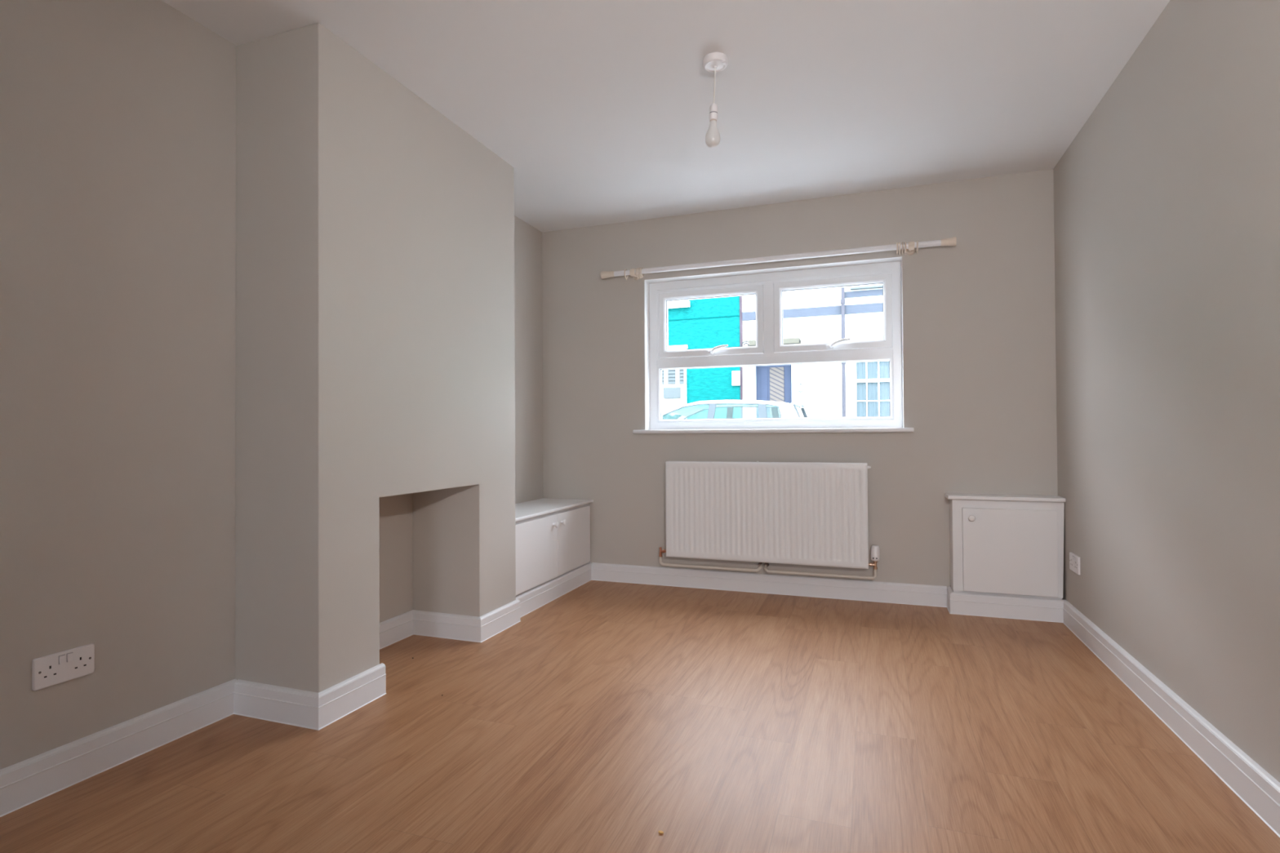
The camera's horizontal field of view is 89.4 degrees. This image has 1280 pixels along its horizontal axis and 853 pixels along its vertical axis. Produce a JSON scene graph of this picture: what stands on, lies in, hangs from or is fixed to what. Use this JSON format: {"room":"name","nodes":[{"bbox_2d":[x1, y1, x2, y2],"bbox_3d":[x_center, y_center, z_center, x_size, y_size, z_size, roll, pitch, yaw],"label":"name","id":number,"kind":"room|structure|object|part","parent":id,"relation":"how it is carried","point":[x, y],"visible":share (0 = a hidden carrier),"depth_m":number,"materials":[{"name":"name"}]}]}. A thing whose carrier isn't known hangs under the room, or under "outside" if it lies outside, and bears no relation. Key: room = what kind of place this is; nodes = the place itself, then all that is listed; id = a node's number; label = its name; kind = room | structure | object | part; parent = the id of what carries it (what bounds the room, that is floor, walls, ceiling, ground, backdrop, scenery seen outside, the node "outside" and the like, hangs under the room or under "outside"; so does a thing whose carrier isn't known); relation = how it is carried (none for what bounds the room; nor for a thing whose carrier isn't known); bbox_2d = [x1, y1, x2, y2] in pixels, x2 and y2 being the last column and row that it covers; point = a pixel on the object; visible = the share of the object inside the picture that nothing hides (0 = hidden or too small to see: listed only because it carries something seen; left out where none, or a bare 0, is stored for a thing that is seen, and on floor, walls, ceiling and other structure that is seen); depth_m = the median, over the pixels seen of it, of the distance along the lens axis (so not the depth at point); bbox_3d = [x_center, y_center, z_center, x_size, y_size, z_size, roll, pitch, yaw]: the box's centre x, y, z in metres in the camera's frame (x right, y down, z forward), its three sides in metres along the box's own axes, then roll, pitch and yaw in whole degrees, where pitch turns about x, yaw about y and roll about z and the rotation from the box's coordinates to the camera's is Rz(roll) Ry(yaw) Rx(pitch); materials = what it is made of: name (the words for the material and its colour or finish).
{"room":"living room","nodes":[
{"label":"living room","id":0,"kind":"room"},
{"bbox_2d":[0,0,542,769],"bbox_3d":[-2.078,-0.194,0.893,0.200,2.400,8.281,-1,-1,20],"label":"wall","id":1,"kind":"structure","parent":0,"point":[117,117],"depth_m":1.97,"materials":[{"name":"beige paint"}]},
{"bbox_2d":[31,643,94,691],"bbox_3d":[-1.623,0.678,1.825,0.013,0.086,0.147,-1,-1,20],"label":"double socket","id":2,"kind":"object","parent":1,"relation":"attached to","point":[52,669],"visible":1,"depth_m":1.82,"materials":[{"name":"white plastic"}]},
{"bbox_2d":[58,654,65,664],"bbox_3d":[-1.622,0.654,1.814,0.004,0.021,0.013,-1,-1,20],"label":"rocker switch","id":3,"kind":"object","parent":2,"relation":"attached to","point":[61,657],"depth_m":1.81,"materials":[{"name":"grey plastic"}]},
{"bbox_2d":[66,652,73,662],"bbox_3d":[-1.616,0.654,1.832,0.005,0.024,0.015,-1,-1,20],"label":"rocker switch","id":4,"kind":"object","parent":2,"relation":"attached to","point":[69,655],"depth_m":1.83,"materials":[{"name":"grey plastic"}]},
{"bbox_2d":[0,679,236,817],"bbox_3d":[-1.821,0.952,1.252,0.021,0.114,2.251,-1,-1,20],"label":"baseboard","id":5,"kind":"structure","parent":1,"relation":"attached to","point":[26,782],"depth_m":1.92,"materials":[{"name":"white wood"}]},
{"bbox_2d":[235,22,515,693],"bbox_3d":[-1.059,-0.177,2.871,0.388,2.400,1.290,-1,-1,20],"label":"wall","id":6,"kind":"structure","parent":0,"point":[375,341],"depth_m":2.35,"materials":[{"name":"beige paint"}]},
{"bbox_2d":[233,662,386,730],"bbox_3d":[-1.204,0.961,2.376,0.392,0.114,0.322,-1,-1,20],"label":"baseboard","id":7,"kind":"structure","parent":6,"relation":"attached to","point":[281,704],"depth_m":2.25,"materials":[{"name":"white wood"}]},
{"bbox_2d":[379,599,520,649],"bbox_3d":[-0.992,0.967,2.997,0.409,0.114,1.015,-1,-1,20],"label":"baseboard","id":8,"kind":"structure","parent":6,"relation":"attached to","point":[393,630],"depth_m":3.13,"materials":[{"name":"white wood"}]},
{"bbox_2d":[0,580,1279,852],"bbox_3d":[-0.518,1.040,0.325,3.496,0.100,8.281,-1,-1,20],"label":"floor","id":9,"kind":"structure","parent":0,"point":[611,717],"depth_m":1.98,"materials":[{"name":"brown wood"}]},
{"bbox_2d":[515,497,593,617],"bbox_3d":[-0.656,0.763,3.950,0.402,0.540,1.028,-1,-1,20],"label":"base cabinet","id":10,"kind":"object","parent":9,"relation":"on","point":[553,535],"visible":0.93,"depth_m":3.84,"materials":[{"name":"white paint"}]},
{"bbox_3d":[-0.588,0.713,3.659,0.016,0.374,0.501,-1,-1,20],"label":"door","id":11,"kind":"part","parent":10,"relation":"part of","materials":[{"name":"white paint"}]},
{"bbox_3d":[-0.500,0.584,3.840,0.031,0.033,0.033,-1,-1,20],"label":"knob","id":12,"kind":"part","parent":10,"relation":"part of","materials":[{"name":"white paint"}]},
{"bbox_3d":[-0.465,0.585,3.938,0.031,0.033,0.033,-1,-1,20],"label":"knob","id":13,"kind":"part","parent":10,"relation":"part of","materials":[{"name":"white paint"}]},
{"bbox_3d":[-0.423,0.717,4.122,0.016,0.374,0.480,-1,-1,20],"label":"door","id":14,"kind":"part","parent":10,"relation":"part of","materials":[{"name":"white paint"}]},
{"bbox_2d":[945,493,1066,622],"bbox_3d":[1.952,0.692,3.467,0.549,0.640,0.186,-1,-1,20],"label":"base cabinet","id":15,"kind":"object","parent":9,"relation":"on","point":[1006,551],"visible":0.98,"depth_m":3.41,"materials":[{"name":"white paint"}]},
{"bbox_3d":[1.772,0.489,3.451,0.034,0.034,0.033,-1,-1,20],"label":"knob","id":16,"kind":"part","parent":15,"relation":"part of","materials":[{"name":"white paint"}]},
{"bbox_3d":[1.949,0.660,3.412,0.440,0.446,0.016,-1,-1,20],"label":"door","id":17,"kind":"part","parent":15,"relation":"part of","materials":[{"name":"white paint"}]},
{"bbox_2d":[161,0,1169,232],"bbox_3d":[-0.533,-1.534,0.354,3.496,0.250,8.281,-1,-1,20],"label":"ceiling","id":18,"kind":"structure","parent":0,"point":[599,109],"depth_m":2.60,"materials":[{"name":"white paint"}]},
{"bbox_2d":[702,52,727,147],"bbox_3d":[0.285,-1.224,2.442,0.092,0.332,0.092,-1,-1,20],"label":"pendant light","id":19,"kind":"object","parent":18,"relation":"hanging from","point":[713,62],"visible":1,"depth_m":2.43,"materials":[{"name":"white plastic"}]},
{"bbox_3d":[0.275,-1.108,2.445,0.057,0.100,0.057,-1,-1,20],"label":"bulb","id":20,"kind":"part","parent":19,"relation":"part of","materials":[{"name":"white glass"}]},
{"bbox_2d":[657,357,893,422],"bbox_3d":[0.819,-0.221,4.111,1.468,0.367,0.053,-1,-1,20],"label":"window pane","id":21,"kind":"object","parent":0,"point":[790,361],"depth_m":4.08,"materials":[{"name":"clear glass"}]},
{"bbox_2d":[542,168,1057,587],"bbox_3d":[0.823,-0.174,4.116,3.096,2.400,0.260,-1,-1,20],"label":"wall","id":22,"kind":"structure","parent":0,"point":[979,362],"depth_m":3.78,"materials":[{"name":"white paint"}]},
{"bbox_2d":[591,562,946,607],"bbox_3d":[0.700,0.968,4.000,2.180,0.114,0.021,-1,-1,20],"label":"baseboard","id":23,"kind":"structure","parent":22,"relation":"attached to","point":[814,587],"depth_m":3.94,"materials":[{"name":"white wood"}]},
{"bbox_2d":[658,461,879,579],"bbox_3d":[0.750,0.548,3.939,1.330,0.676,0.114,-1,-1,20],"label":"radiator","id":24,"kind":"object","parent":22,"relation":"attached to","point":[810,513],"visible":1,"depth_m":3.87,"materials":[{"name":"white metal"}]},
{"bbox_2d":[666,461,866,463],"bbox_3d":[0.742,0.220,3.927,1.203,0.008,0.052,-1,-1,20],"label":"grille","id":25,"kind":"object","parent":24,"relation":"attached to","point":[667,462],"depth_m":3.94,"materials":[{"name":"white metal"}]},
{"bbox_2d":[632,261,914,434],"bbox_3d":[0.787,-0.466,4.066,1.706,1.016,0.203,-1,-1,20],"label":"window","id":26,"kind":"structure","parent":22,"relation":"in","point":[768,288],"depth_m":4.07,"materials":[{"name":"white plastic"}]},
{"bbox_3d":[0.462,-0.678,4.233,0.698,0.438,0.061,-1,-1,20],"label":"sash","id":27,"kind":"part","parent":26,"relation":"part of","materials":[{"name":"white plastic"}]},
{"bbox_3d":[0.494,-0.496,4.155,0.147,0.053,0.040,-1,-1,37],"label":"handle","id":28,"kind":"part","parent":26,"relation":"part of","materials":[{"name":"white plastic"}]},
{"bbox_3d":[0.779,0.028,4.029,1.706,0.026,0.138,-1,-1,20],"label":"sill","id":29,"kind":"part","parent":26,"relation":"part of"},
{"bbox_3d":[1.179,-0.687,3.977,0.697,0.442,0.061,-1,-1,20],"label":"sash","id":30,"kind":"part","parent":26,"relation":"part of","materials":[{"name":"white plastic"}]},
{"bbox_3d":[1.194,-0.503,3.905,0.147,0.053,0.040,-1,-1,37],"label":"handle","id":31,"kind":"part","parent":26,"relation":"part of","materials":[{"name":"white plastic"}]},
{"bbox_2d":[600,236,956,279],"bbox_3d":[0.756,-1.010,3.958,2.129,0.062,0.095,-1,-1,20],"label":"pole","id":32,"kind":"object","parent":22,"relation":"attached to","point":[910,246],"visible":0.93,"depth_m":3.88,"materials":[{"name":"white paint"}]},
{"bbox_2d":[896,242,897,255],"bbox_3d":[1.466,-1.012,3.682,0.008,0.072,0.063,-1,0,20],"label":"curtain ring","id":33,"kind":"object","parent":32,"relation":"hanging from","point":[896,242],"visible":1,"depth_m":3.66,"materials":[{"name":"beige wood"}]},
{"bbox_2d":[915,240,918,253],"bbox_3d":[1.564,-1.013,3.647,0.008,0.072,0.063,-1,-1,20],"label":"curtain ring","id":34,"kind":"object","parent":32,"relation":"hanging from","point":[917,242],"visible":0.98,"depth_m":3.62,"materials":[{"name":"beige wood"}]},
{"bbox_2d":[856,360,889,416],"bbox_3d":[4.660,-0.708,12.136,1.130,1.135,0.014,-1,-1,20],"label":"window","id":35,"kind":"structure","parent":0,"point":[873,378],"depth_m":12.22,"materials":[{"name":"white glass"}]},
{"bbox_2d":[1053,0,1279,782],"bbox_3d":[1.026,-0.225,-0.215,0.200,2.400,8.281,-1,-1,20],"label":"wall","id":36,"kind":"structure","parent":0,"point":[1166,197],"depth_m":2.06,"materials":[{"name":"beige paint"}]},
{"bbox_2d":[1069,551,1079,575],"bbox_3d":[2.132,0.672,3.173,0.013,0.086,0.147,-1,-1,20],"label":"double socket","id":37,"kind":"object","parent":36,"relation":"attached to","point":[1074,560],"visible":1,"depth_m":3.16,"materials":[{"name":"white plastic"}]},
{"bbox_2d":[1062,600,1279,837],"bbox_3d":[1.440,0.932,1.239,0.021,0.114,4.418,-1,-1,20],"label":"baseboard","id":38,"kind":"structure","parent":36,"relation":"attached to","point":[1246,778],"depth_m":2.00,"materials":[{"name":"white wood"}]},
{"label":"outside","id":39,"kind":"structure","parent":0,"visible":0},
{"bbox_3d":[5.547,1.207,15.503,44.000,0.099,9.050,-1,-1,20],"label":"pavement","id":40,"kind":"object","parent":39,"visible":0},
{"bbox_2d":[662,296,742,418],"bbox_3d":[-1.436,-2.093,17.523,9.552,6.630,6.600,-1,-1,20],"label":"house","id":41,"kind":"structure","parent":40,"relation":"on","point":[711,322],"depth_m":13.36,"materials":[{"name":"paint"}]},
{"bbox_2d":[662,368,684,412],"bbox_3d":[0.383,-0.840,13.666,1.148,1.455,0.005,-1,-1,20],"label":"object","id":42,"kind":"object","parent":41,"relation":"attached to","point":[673,380],"depth_m":13.54,"materials":[{"name":"white"}]},
{"bbox_3d":[0.421,-2.540,13.624,1.280,0.120,0.099,-1,-1,20],"label":"sill","id":43,"kind":"part","parent":41,"relation":"part of","materials":[{"name":"white"}]},
{"bbox_2d":[739,284,889,417],"bbox_3d":[8.422,-2.142,13.950,11.477,6.530,6.700,-1,-1,20],"label":"house","id":44,"kind":"structure","parent":40,"relation":"on","point":[858,388],"depth_m":12.53,"materials":[{"name":"paint"}]},
{"bbox_3d":[2.503,-0.608,13.018,0.128,1.150,0.008,-1,-1,20],"label":"panel","id":45,"kind":"part","parent":44,"relation":"part of","materials":[{"name":"blue paint"}]},
{"bbox_3d":[2.700,-0.149,12.975,0.718,2.589,0.050,-1,-1,20],"label":"door","id":46,"kind":"part","parent":44,"relation":"part of","materials":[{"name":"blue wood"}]},
{"bbox_3d":[2.741,-0.610,12.930,0.280,1.150,0.015,-1,-1,20],"label":"glazed panel","id":47,"kind":"part","parent":44,"relation":"part of","materials":[{"name":"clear glass"}]},
{"bbox_3d":[4.839,-2.636,12.053,1.740,0.033,0.089,-1,-1,20],"label":"sill","id":48,"kind":"part","parent":44,"relation":"part of","materials":[{"name":"white"}]},
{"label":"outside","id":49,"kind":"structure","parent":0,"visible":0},
{"bbox_3d":[2.828,1.140,7.890,44.000,0.095,8.217,-1,-1,20],"label":"road","id":50,"kind":"object","parent":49,"visible":0},
{"bbox_2d":[662,400,808,419],"bbox_3d":[1.066,0.351,11.095,3.860,1.575,1.980,-1,-1,20],"label":"parked car","id":51,"kind":"object","parent":50,"relation":"on","point":[786,410],"visible":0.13,"depth_m":10.43,"materials":[{"name":"white paint"}]},
{"bbox_3d":[1.018,-0.094,10.335,2.450,0.557,0.148,-1,-1,20],"label":"window trim","id":52,"kind":"part","parent":51,"relation":"part of","materials":[{"name":"white"}]},
{"bbox_3d":[1.623,-0.111,11.672,2.930,0.586,0.168,-1,-1,20],"label":"frame","id":53,"kind":"part","parent":51,"relation":"part of","materials":[{"name":"white paint"}]},
{"bbox_3d":[1.513,-0.081,11.721,2.450,0.557,0.148,-1,-1,20],"label":"window trim","id":54,"kind":"part","parent":51,"relation":"part of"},
{"bbox_3d":[2.443,-0.123,9.885,0.193,0.430,0.080,-1,-1,20],"label":"screen trim","id":55,"kind":"part","parent":51,"relation":"part of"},
{"bbox_3d":[2.901,-0.111,11.167,0.193,0.430,0.080,-1,-1,20],"label":"screen trim","id":56,"kind":"part","parent":51,"relation":"part of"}
]}

